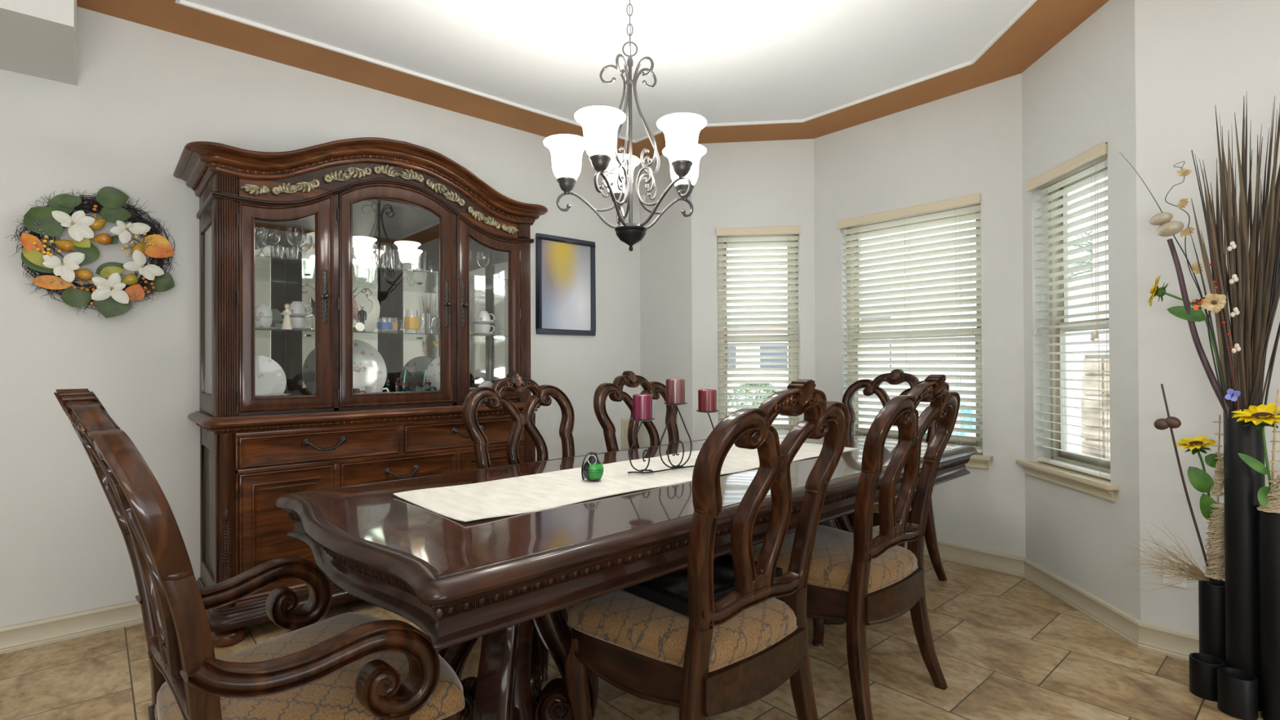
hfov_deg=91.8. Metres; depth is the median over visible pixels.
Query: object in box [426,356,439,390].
dinner plate
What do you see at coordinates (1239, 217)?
reed
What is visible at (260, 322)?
teacup
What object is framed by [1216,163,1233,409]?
reed
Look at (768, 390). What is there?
shrub
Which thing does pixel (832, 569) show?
seat cushion
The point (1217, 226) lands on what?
reed
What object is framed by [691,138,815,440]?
wall
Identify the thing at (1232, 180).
reed
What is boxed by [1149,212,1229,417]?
branch
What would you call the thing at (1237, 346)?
stem
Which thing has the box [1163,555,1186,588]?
wall outlet
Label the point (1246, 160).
reed
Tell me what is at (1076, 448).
ground
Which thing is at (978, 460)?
window
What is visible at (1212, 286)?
reed
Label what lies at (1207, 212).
reed
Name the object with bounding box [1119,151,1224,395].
grass blade
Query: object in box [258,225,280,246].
goblet
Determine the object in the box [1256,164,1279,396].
reed
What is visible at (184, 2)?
trim
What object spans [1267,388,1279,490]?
stem
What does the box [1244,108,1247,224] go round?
reed
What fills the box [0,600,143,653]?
baseboard
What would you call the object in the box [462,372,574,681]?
dining chair
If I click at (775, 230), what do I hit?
blind
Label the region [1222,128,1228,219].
reed
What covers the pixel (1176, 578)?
socket
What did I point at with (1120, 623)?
baseboard
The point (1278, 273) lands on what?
reed
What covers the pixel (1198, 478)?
sunflower
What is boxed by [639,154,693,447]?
wall
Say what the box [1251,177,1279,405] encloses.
reed
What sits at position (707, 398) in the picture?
pillar candle
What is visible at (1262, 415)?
sunflower
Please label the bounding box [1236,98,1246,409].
reed
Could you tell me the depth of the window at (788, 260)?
4.50 m
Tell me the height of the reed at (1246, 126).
1.252 m
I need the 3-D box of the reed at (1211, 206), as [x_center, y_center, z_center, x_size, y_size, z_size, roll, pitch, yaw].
[2.020,-0.033,2.145,0.087,1.013,0.016,0,0,-11]
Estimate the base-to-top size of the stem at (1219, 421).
0.600 m
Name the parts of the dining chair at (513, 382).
crest rail, leg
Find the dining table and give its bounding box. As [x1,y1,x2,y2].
[275,429,977,719]
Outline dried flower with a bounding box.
[1200,293,1227,421]
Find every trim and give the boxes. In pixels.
[76,0,1109,163]
[175,0,1036,143]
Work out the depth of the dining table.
1.61 m
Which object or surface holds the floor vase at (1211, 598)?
on the floor
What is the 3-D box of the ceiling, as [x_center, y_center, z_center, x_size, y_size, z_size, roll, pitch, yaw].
[0.031,-1.659,-0.489,8.600,0.143,8.600,0,0,-41]
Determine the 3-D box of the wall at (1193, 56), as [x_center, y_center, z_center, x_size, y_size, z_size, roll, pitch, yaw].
[3.842,-0.220,0.629,0.160,2.850,5.258,0,0,-41]
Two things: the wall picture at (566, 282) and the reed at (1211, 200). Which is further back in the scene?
the wall picture at (566, 282)
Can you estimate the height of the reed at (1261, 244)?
1.070 m
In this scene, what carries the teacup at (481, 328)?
on the saucer at (486, 334)
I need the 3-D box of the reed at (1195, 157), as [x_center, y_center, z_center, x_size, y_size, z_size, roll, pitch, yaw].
[1.991,-0.123,2.135,0.124,1.193,0.021,0,0,9]
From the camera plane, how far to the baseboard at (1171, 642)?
2.47 m
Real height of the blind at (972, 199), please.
1.480 m
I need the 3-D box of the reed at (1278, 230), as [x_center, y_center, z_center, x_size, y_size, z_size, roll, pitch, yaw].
[2.114,-0.121,2.083,0.011,1.187,0.131,0,0,-30]
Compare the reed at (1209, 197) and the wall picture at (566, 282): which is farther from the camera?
the wall picture at (566, 282)
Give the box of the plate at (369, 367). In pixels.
[352,338,386,392]
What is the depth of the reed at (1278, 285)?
2.04 m
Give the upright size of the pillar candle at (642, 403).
0.096 m
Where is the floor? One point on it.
(1006, 647)
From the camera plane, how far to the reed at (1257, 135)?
2.11 m
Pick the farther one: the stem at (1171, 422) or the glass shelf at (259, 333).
the glass shelf at (259, 333)
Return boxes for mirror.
[254,214,488,395]
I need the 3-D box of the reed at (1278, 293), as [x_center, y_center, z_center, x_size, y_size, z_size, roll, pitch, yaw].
[2.075,-0.071,2.039,0.010,1.088,0.227,0,0,-8]
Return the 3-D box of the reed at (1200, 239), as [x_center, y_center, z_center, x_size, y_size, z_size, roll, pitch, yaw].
[2.012,-0.048,2.157,0.146,1.044,0.012,0,0,18]
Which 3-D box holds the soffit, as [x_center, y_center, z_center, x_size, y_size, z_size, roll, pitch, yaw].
[-3.887,-1.379,1.043,4.349,0.361,0.645,0,0,-41]
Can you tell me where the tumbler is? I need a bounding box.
[373,244,391,267]
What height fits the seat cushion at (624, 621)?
0.089 m
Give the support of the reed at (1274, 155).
in the floor vase at (1242, 482)
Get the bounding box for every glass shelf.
[254,254,507,288]
[254,328,508,339]
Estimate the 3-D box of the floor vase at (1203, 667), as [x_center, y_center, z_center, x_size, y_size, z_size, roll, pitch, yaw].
[1.991,1.111,2.177,0.096,0.125,0.096,0,0,-41]
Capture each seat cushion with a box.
[154,612,464,719]
[567,589,797,672]
[752,524,918,593]
[873,497,911,513]
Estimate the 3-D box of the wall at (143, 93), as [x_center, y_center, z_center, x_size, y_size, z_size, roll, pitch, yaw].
[-2.923,-0.175,2.391,7.978,2.850,0.160,0,0,-41]
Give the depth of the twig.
2.17 m
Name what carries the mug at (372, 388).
on the china cabinet
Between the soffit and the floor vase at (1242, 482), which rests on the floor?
the floor vase at (1242, 482)
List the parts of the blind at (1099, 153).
lift cord, rail, lift cord, lift cord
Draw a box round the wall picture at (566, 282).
[535,232,595,335]
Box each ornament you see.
[364,294,380,332]
[581,451,604,481]
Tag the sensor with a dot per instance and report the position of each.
(643, 197)
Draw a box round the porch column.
[1077,176,1110,459]
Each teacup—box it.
[254,303,272,317]
[254,316,272,327]
[288,301,312,313]
[289,317,312,328]
[475,311,494,320]
[475,324,494,333]
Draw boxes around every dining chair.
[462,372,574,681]
[564,378,848,719]
[593,370,679,452]
[752,374,959,719]
[841,368,946,581]
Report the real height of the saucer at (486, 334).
0.016 m
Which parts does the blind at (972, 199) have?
lift cord, ladder cord, lift cord, rail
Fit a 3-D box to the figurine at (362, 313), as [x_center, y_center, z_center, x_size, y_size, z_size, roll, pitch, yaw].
[-1.391,-0.208,3.108,0.036,0.138,0.036,0,0,1]
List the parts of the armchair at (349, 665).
crest rail, leg, rail, armrest, seat frame, armrest, leg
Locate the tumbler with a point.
(378, 245)
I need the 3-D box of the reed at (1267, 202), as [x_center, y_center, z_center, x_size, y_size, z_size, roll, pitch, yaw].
[2.075,-0.052,2.091,0.010,1.051,0.090,0,0,-5]
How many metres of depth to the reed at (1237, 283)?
2.11 m
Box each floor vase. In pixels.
[1189,652,1226,702]
[1198,578,1226,662]
[1217,666,1257,719]
[1222,409,1265,711]
[1259,510,1279,719]
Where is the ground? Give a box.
[727,395,1081,453]
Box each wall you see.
[0,6,640,626]
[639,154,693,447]
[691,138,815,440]
[813,73,1025,557]
[1021,0,1140,621]
[1134,0,1279,635]
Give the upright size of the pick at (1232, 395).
0.043 m
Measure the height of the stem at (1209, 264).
0.640 m
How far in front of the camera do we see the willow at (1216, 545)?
2.20 m
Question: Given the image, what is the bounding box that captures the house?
[726,282,891,400]
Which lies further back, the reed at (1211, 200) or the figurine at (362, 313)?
the figurine at (362, 313)
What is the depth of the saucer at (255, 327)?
2.92 m
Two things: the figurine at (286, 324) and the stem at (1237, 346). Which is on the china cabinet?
the figurine at (286, 324)
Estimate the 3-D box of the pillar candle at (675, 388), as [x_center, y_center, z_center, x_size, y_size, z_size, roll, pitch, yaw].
[0.133,0.116,2.332,0.072,0.098,0.072,0,0,-41]
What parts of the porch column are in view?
post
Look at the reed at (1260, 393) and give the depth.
2.09 m
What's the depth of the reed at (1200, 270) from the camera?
2.14 m
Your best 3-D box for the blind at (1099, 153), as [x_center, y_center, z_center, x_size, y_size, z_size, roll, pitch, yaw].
[2.084,-0.212,3.002,0.086,1.480,0.583,0,0,3]
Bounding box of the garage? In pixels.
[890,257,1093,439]
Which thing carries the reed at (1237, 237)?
in the floor vase at (1242, 482)
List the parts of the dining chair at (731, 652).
leg, seat frame, leg, rail, crest rail, leg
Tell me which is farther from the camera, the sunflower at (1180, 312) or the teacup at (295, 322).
the teacup at (295, 322)
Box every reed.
[1188,226,1231,409]
[1191,198,1226,362]
[1195,156,1234,409]
[1197,168,1236,410]
[1199,159,1241,409]
[1200,230,1227,390]
[1202,159,1217,240]
[1202,168,1232,409]
[1209,195,1231,335]
[1210,182,1235,390]
[1210,205,1225,324]
[1211,200,1235,391]
[1214,104,1233,345]
[1216,157,1220,252]
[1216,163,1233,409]
[1218,168,1238,409]
[1219,115,1227,301]
[1220,176,1225,281]
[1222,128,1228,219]
[1222,145,1227,199]
[1223,253,1230,308]
[1227,131,1238,385]
[1229,147,1238,292]
[1231,139,1232,172]
[1231,162,1247,408]
[1234,112,1251,398]
[1235,158,1235,193]
[1235,194,1241,406]
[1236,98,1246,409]
[1236,283,1244,408]
[1243,102,1247,354]
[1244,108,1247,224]
[1244,126,1246,339]
[1244,151,1252,299]
[1244,216,1253,408]
[1248,124,1271,392]
[1248,200,1257,408]
[1248,279,1279,406]
[1249,124,1262,332]
[1249,135,1252,296]
[1250,185,1269,387]
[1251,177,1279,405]
[1251,178,1263,394]
[1252,96,1275,391]
[1255,173,1279,405]
[1256,134,1259,248]
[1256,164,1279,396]
[1256,264,1279,406]
[1257,137,1262,222]
[1257,225,1270,405]
[1257,235,1279,406]
[1257,286,1279,390]
[1260,322,1279,404]
[1261,240,1279,397]
[1262,108,1277,321]
[1262,114,1279,283]
[1262,128,1269,220]
[1262,244,1279,376]
[1264,323,1279,404]
[1269,198,1279,302]
[1272,221,1279,271]
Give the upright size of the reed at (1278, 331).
1.129 m
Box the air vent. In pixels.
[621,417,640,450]
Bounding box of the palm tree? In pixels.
[1067,231,1093,278]
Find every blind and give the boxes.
[716,226,800,430]
[837,192,982,453]
[1026,142,1110,479]
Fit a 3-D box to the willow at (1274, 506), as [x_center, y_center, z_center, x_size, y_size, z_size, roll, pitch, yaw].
[2.053,0.427,1.977,0.062,0.125,0.126,0,0,-25]
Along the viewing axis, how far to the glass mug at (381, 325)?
3.14 m
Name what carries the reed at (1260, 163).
in the floor vase at (1242, 482)
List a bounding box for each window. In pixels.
[706,234,799,439]
[846,204,993,469]
[1015,158,1119,502]
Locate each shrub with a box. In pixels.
[727,378,780,409]
[750,389,788,417]
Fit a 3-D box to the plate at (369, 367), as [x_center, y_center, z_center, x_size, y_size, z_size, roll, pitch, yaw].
[-1.527,0.058,3.297,0.356,0.345,0.088,0,0,-42]
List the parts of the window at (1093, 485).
sill, frame, sash, sash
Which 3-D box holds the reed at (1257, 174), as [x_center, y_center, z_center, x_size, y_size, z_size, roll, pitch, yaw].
[2.058,-0.150,2.086,0.017,1.246,0.130,0,0,27]
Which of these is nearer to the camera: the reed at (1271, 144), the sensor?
the reed at (1271, 144)
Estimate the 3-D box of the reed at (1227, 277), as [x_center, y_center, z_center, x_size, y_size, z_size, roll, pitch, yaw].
[2.068,-0.016,2.155,0.007,0.980,0.091,0,0,-22]
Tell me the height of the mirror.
1.030 m
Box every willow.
[1204,502,1225,579]
[1209,452,1223,496]
[1257,475,1279,513]
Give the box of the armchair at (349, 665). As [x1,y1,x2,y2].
[53,388,464,719]
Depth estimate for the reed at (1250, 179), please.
2.12 m
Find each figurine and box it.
[281,303,292,329]
[357,304,366,331]
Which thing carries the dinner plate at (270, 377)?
on the china cabinet
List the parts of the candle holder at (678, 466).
curled stem, curled stem, curled stem, curled stem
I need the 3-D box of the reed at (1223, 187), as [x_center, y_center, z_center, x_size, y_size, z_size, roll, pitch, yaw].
[2.037,-0.203,2.139,0.100,1.354,0.013,0,0,4]
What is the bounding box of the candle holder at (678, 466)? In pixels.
[627,402,719,473]
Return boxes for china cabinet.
[173,137,547,647]
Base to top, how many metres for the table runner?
0.011 m
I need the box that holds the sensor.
[640,195,645,202]
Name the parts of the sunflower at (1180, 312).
stem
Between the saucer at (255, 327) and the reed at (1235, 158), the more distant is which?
the saucer at (255, 327)
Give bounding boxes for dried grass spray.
[1127,522,1209,591]
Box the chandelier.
[542,0,706,251]
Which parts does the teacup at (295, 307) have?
handle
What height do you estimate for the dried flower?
0.482 m
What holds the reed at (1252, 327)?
in the floor vase at (1242, 482)
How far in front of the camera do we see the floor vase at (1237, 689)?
2.04 m
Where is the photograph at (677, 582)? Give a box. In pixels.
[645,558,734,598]
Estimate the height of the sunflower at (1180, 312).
0.686 m
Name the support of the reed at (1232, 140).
in the floor vase at (1242, 482)
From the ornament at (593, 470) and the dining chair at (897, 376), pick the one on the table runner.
the ornament at (593, 470)
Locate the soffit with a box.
[0,0,77,85]
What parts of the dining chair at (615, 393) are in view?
crest rail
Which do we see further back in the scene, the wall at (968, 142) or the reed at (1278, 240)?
the wall at (968, 142)
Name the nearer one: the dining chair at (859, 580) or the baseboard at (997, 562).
the dining chair at (859, 580)
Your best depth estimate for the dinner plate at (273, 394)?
2.94 m
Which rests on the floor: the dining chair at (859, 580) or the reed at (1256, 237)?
the dining chair at (859, 580)
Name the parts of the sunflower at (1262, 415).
stem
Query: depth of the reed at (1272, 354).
2.07 m
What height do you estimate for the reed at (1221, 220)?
1.128 m
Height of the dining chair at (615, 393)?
1.135 m
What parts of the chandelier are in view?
lamp shade, arm, lamp shade, arm, lamp shade, arm, stem, chain, lamp shade, arm, arm, lamp shade, lamp shade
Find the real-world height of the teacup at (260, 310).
0.060 m
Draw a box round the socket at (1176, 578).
[1168,561,1180,582]
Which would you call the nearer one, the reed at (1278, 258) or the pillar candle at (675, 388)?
the reed at (1278, 258)
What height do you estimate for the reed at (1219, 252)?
1.059 m
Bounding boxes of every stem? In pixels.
[1153,383,1213,585]
[1208,223,1239,410]
[1213,414,1223,580]
[1226,217,1243,411]
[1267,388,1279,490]
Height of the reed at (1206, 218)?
1.138 m
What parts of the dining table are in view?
scroll leg, scroll leg, scroll leg, scroll leg, carved molding, scroll leg, scroll leg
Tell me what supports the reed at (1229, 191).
in the floor vase at (1242, 482)
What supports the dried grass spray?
in the floor vase at (1211, 598)
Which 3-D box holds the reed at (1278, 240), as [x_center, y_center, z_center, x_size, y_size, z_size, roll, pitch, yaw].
[2.128,-0.201,2.092,0.014,1.348,0.117,0,0,-44]
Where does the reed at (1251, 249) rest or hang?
in the floor vase at (1242, 482)
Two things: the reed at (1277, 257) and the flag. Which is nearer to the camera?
the reed at (1277, 257)
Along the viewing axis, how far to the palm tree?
7.74 m
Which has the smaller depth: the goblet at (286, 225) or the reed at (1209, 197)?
the reed at (1209, 197)
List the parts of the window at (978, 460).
sash, sash, sill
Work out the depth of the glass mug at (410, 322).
3.24 m
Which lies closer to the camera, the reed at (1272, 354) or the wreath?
the reed at (1272, 354)
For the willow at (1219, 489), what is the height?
0.154 m
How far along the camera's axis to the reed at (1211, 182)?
2.19 m
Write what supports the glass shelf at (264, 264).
attached to the china cabinet
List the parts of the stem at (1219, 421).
stem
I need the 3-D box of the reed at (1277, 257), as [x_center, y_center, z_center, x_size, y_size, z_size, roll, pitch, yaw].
[2.087,-0.208,2.029,0.010,1.362,0.203,0,0,-5]
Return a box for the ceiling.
[184,0,1030,139]
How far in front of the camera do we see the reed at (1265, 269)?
2.06 m
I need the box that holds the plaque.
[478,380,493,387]
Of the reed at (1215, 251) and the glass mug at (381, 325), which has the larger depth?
the glass mug at (381, 325)
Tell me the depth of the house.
24.97 m
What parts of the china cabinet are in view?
frame, panel, glass, corner post, plinth molding, door, door, drawer, handle, handle, crown molding, waist molding, frieze molding, frame, frame, door, drawer, handle, handle, drawer, handle, handle, door, door, frame, corner post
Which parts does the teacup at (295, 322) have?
handle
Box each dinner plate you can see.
[254,354,286,394]
[255,393,291,396]
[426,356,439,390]
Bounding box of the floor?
[0,555,1263,719]
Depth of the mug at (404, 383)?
3.29 m
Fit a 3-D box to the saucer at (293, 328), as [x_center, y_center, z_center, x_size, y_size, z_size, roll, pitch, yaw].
[-1.664,-0.146,3.014,0.140,0.016,0.140,0,0,-41]
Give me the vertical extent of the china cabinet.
2.268 m
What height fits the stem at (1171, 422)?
0.729 m
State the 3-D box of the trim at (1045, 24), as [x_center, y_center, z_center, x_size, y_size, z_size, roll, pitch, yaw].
[0.820,-1.572,1.902,3.848,0.014,5.545,0,0,-41]
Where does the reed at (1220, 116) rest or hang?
in the floor vase at (1242, 482)
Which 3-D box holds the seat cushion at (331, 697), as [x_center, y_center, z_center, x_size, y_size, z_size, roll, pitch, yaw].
[-0.732,0.709,1.379,0.597,0.089,0.529,-1,0,44]
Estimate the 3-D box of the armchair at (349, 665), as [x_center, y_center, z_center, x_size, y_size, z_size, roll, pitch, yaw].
[-0.784,0.619,1.325,0.647,1.136,0.685,-1,0,44]
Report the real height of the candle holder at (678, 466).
0.249 m
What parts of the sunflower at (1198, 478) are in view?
stem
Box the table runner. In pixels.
[393,440,858,521]
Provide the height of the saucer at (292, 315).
0.016 m
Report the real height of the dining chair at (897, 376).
1.136 m
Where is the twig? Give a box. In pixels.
[1191,150,1232,408]
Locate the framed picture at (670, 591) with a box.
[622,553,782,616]
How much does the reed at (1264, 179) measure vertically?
1.271 m
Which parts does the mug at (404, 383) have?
lid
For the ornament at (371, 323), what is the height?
0.205 m
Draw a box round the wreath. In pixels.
[4,186,177,319]
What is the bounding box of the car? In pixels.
[925,402,976,436]
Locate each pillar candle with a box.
[632,393,652,419]
[666,377,684,404]
[697,388,716,411]
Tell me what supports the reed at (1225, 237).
in the floor vase at (1242, 482)
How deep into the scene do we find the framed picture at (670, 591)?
1.75 m
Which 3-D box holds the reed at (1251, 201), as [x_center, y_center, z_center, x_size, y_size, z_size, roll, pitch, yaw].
[2.092,-0.182,2.131,0.085,1.309,0.020,0,0,-22]
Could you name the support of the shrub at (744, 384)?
on the ground
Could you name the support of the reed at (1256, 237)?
in the floor vase at (1242, 482)
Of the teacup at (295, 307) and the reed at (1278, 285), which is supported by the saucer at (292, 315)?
the teacup at (295, 307)
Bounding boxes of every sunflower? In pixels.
[1147,275,1226,400]
[1175,435,1220,571]
[1231,402,1279,506]
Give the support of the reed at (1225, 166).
in the floor vase at (1242, 482)
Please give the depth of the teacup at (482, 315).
3.57 m
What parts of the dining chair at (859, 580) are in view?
leg, seat frame, leg, rail, leg, crest rail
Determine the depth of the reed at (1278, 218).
2.08 m
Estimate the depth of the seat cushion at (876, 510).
3.05 m
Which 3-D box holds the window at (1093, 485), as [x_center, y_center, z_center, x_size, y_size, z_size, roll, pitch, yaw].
[2.119,-0.171,3.015,0.198,1.570,0.715,0,0,3]
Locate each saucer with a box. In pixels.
[254,327,279,328]
[280,313,313,317]
[292,327,313,329]
[471,320,495,324]
[471,333,495,335]
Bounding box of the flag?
[352,298,359,322]
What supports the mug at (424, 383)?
on the china cabinet
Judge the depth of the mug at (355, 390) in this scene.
3.08 m
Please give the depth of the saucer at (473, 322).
3.56 m
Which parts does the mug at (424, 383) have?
lid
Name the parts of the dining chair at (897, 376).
seat frame, crest rail, leg, leg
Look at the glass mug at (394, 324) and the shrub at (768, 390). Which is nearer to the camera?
the glass mug at (394, 324)
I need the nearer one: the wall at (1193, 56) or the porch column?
the wall at (1193, 56)
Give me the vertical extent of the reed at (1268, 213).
1.373 m
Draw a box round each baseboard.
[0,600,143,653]
[872,526,1025,577]
[1023,557,1139,647]
[1137,621,1199,661]
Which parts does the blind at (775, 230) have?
lift cord, lift cord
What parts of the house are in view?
pane, pane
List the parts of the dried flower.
stem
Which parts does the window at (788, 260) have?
sash, sash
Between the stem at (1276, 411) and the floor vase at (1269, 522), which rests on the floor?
the floor vase at (1269, 522)
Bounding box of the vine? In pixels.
[1164,160,1207,319]
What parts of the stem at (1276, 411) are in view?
stem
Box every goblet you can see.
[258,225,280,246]
[285,225,306,256]
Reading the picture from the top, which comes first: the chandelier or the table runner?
the chandelier
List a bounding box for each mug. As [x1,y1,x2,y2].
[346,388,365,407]
[365,385,389,406]
[377,317,397,331]
[382,316,403,330]
[395,369,415,404]
[404,309,425,332]
[416,369,436,404]
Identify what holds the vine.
attached to the sunflower at (1180, 312)
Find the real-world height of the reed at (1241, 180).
1.297 m
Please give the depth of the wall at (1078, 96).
2.81 m

